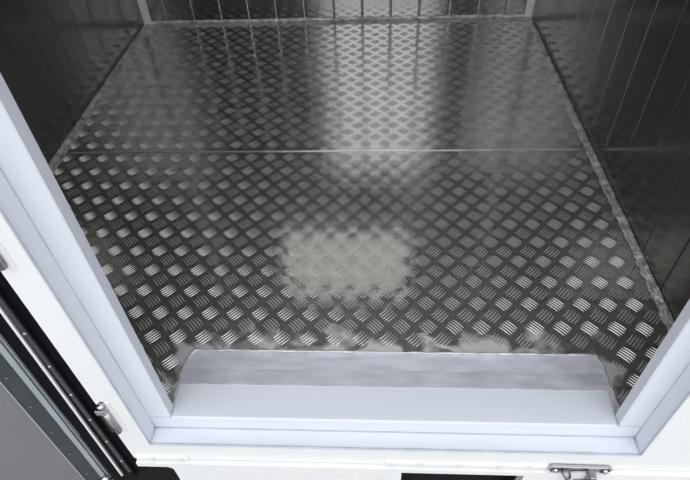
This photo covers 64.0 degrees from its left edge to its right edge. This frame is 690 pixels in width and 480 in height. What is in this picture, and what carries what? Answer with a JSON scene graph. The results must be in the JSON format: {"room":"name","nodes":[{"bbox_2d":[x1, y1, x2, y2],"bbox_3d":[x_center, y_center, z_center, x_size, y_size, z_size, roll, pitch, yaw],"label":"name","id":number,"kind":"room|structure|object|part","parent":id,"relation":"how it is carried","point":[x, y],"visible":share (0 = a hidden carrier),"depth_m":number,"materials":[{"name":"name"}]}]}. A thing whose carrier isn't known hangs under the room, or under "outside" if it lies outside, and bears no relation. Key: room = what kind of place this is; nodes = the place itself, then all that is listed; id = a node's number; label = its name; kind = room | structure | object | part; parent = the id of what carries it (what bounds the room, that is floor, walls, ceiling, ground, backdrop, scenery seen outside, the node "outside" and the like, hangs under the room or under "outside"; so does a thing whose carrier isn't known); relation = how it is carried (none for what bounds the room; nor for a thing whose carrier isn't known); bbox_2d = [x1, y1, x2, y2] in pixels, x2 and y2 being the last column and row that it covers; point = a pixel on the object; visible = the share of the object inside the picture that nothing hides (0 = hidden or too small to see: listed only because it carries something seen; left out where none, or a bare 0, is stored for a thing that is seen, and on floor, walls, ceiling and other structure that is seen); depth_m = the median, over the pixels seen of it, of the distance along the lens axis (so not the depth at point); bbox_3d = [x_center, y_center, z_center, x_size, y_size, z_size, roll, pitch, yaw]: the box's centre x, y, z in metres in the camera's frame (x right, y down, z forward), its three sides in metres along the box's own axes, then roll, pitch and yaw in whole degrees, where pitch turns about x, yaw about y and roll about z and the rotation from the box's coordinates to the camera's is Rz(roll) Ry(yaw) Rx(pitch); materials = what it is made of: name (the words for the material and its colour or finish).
{"room":"cargo space","nodes":[
{"label":"cargo space","id":0,"kind":"room"},
{"bbox_2d":[0,0,143,163],"bbox_3d":[-0.937,-1.103,0.916,0.040,2.310,1.744,0,45,3],"label":"wall","id":1,"kind":"structure","parent":0,"point":[56,56],"depth_m":1.69,"materials":[{"name":"metal"}]},
{"bbox_2d":[48,24,149,173],"bbox_3d":[-0.861,-0.305,1.722,0.028,0.012,1.720,0,45,3],"label":"baseboard","id":2,"kind":"structure","parent":1,"relation":"attached to","point":[71,138],"depth_m":1.89,"materials":[{"name":"metal"}]},
{"bbox_2d":[79,435,515,479],"bbox_3d":[-0.254,-0.057,1.926,2.020,0.435,1.744,0,45,3],"label":"underbody","id":3,"kind":"object","parent":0,"point":[140,475],"visible":0.02,"depth_m":1.26,"materials":[{"name":"black metal"}]},
{"bbox_2d":[145,0,526,20],"bbox_3d":[-0.083,-1.732,1.501,1.600,2.310,0.040,0,45,3],"label":"wall","id":4,"kind":"structure","parent":0,"point":[159,10],"depth_m":2.26,"materials":[{"name":"metal"}]},
{"bbox_2d":[137,0,151,25],"bbox_3d":[-0.870,-1.717,1.517,0.026,2.296,0.020,0,45,3],"label":"trim","id":5,"kind":"structure","parent":4,"relation":"attached to","point":[142,4],"depth_m":2.29,"materials":[{"name":"grey metal"}]},
{"bbox_2d":[148,14,529,27],"bbox_3d":[-0.043,-0.903,2.275,1.592,0.016,0.037,0,45,3],"label":"baseboard","id":6,"kind":"structure","parent":4,"relation":"attached to","point":[497,17],"depth_m":2.28,"materials":[{"name":"metal"}]},
{"bbox_2d":[524,0,534,17],"bbox_3d":[0.702,-1.713,1.433,0.026,2.296,0.020,0,45,3],"label":"trim","id":7,"kind":"structure","parent":4,"relation":"attached to","point":[530,3],"depth_m":2.22,"materials":[{"name":"grey metal"}]},
{"bbox_2d":[0,214,689,470],"bbox_3d":[-0.153,-0.442,0.259,1.680,2.452,0.054,0,45,3],"label":"wall","id":8,"kind":"structure","parent":0,"point":[670,450],"depth_m":1.03,"materials":[{"name":"white paint"}]},
{"bbox_2d":[0,271,146,479],"bbox_3d":[-0.853,-0.284,0.234,0.835,2.480,0.042,-14,46,-11],"label":"door","id":9,"kind":"structure","parent":8,"relation":"in","point":[38,442],"depth_m":0.95,"materials":[{"name":"black metal"}]},
{"bbox_3d":[-0.520,-0.378,0.281,0.054,2.438,0.008,-14,46,-11],"label":"bevel trim","id":10,"kind":"part","parent":9,"relation":"part of","materials":[{"name":"grey metal"}]},
{"bbox_3d":[-0.511,-0.376,0.287,0.046,2.450,0.005,-14,46,-11],"label":"fine edge rail","id":11,"kind":"part","parent":9,"relation":"part of","materials":[{"name":"grey metal"}]},
{"bbox_3d":[-0.489,-0.381,0.292,0.048,2.450,0.006,-14,46,-11],"label":"seal rail","id":12,"kind":"part","parent":9,"relation":"part of","materials":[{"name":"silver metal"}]},
{"bbox_2d":[0,73,689,455],"bbox_3d":[0.022,-0.457,0.320,0.983,2.241,0.202,0,45,3],"label":"door frame","id":13,"kind":"structure","parent":8,"relation":"attached to","point":[348,409],"depth_m":1.04,"materials":[{"name":"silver metal"}]},
{"bbox_3d":[-0.438,0.001,0.678,0.024,0.100,0.004,0,45,3],"label":"hinge plate","id":14,"kind":"part","parent":13,"relation":"part of","materials":[{"name":"white paint"}]},
{"bbox_3d":[-0.421,0.320,0.998,0.024,0.105,0.004,0,45,3],"label":"hinge plate","id":15,"kind":"part","parent":13,"relation":"part of","materials":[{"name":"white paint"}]},
{"bbox_3d":[0.086,0.344,1.068,0.841,0.045,0.107,0,45,3],"label":"sill","id":16,"kind":"part","parent":13,"relation":"part of","materials":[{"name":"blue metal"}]},
{"bbox_2d":[135,455,689,479],"bbox_3d":[0.159,0.559,1.205,1.154,0.353,0.025,0,45,3],"label":"rail","id":17,"kind":"object","parent":8,"relation":"attached to","point":[186,468],"visible":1,"depth_m":1.10,"materials":[{"name":"white metal"}]},
{"bbox_2d":[142,466,179,479],"bbox_3d":[-0.395,0.497,1.220,0.097,0.200,0.037,0,45,3],"label":"buffer","id":18,"kind":"object","parent":17,"relation":"attached to","point":[152,473],"visible":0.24,"depth_m":1.21,"materials":[{"name":"black rubber"}]},
{"bbox_2d":[547,464,611,479],"bbox_3d":[0.453,0.462,1.071,0.123,0.063,0.028,0,45,3],"label":"latch","id":19,"kind":"object","parent":17,"relation":"attached to","point":[565,469],"depth_m":1.06,"materials":[{"name":"silver metal"}]},
{"bbox_3d":[0.452,0.439,1.063,0.123,0.019,0.007,0,45,3],"label":"mounting plate","id":20,"kind":"part","parent":19,"relation":"part of","materials":[{"name":"silver metal"}]},
{"bbox_2d":[53,20,667,413],"bbox_3d":[-0.076,-0.282,1.690,1.600,0.034,1.744,0,45,3],"label":"floor","id":21,"kind":"structure","parent":0,"point":[390,187],"depth_m":1.47,"materials":[{"name":"metal"}]},
{"bbox_2d":[532,0,689,321],"bbox_3d":[0.701,-1.099,0.828,0.040,2.310,1.744,0,45,3],"label":"wall","id":22,"kind":"structure","parent":0,"point":[623,66],"depth_m":1.32,"materials":[{"name":"metal"}]},
{"bbox_2d":[528,17,673,331],"bbox_3d":[0.710,-0.300,1.639,0.022,0.008,1.720,0,45,3],"label":"baseboard","id":23,"kind":"structure","parent":22,"relation":"attached to","point":[664,313],"depth_m":1.46,"materials":[{"name":"metal"}]}
]}

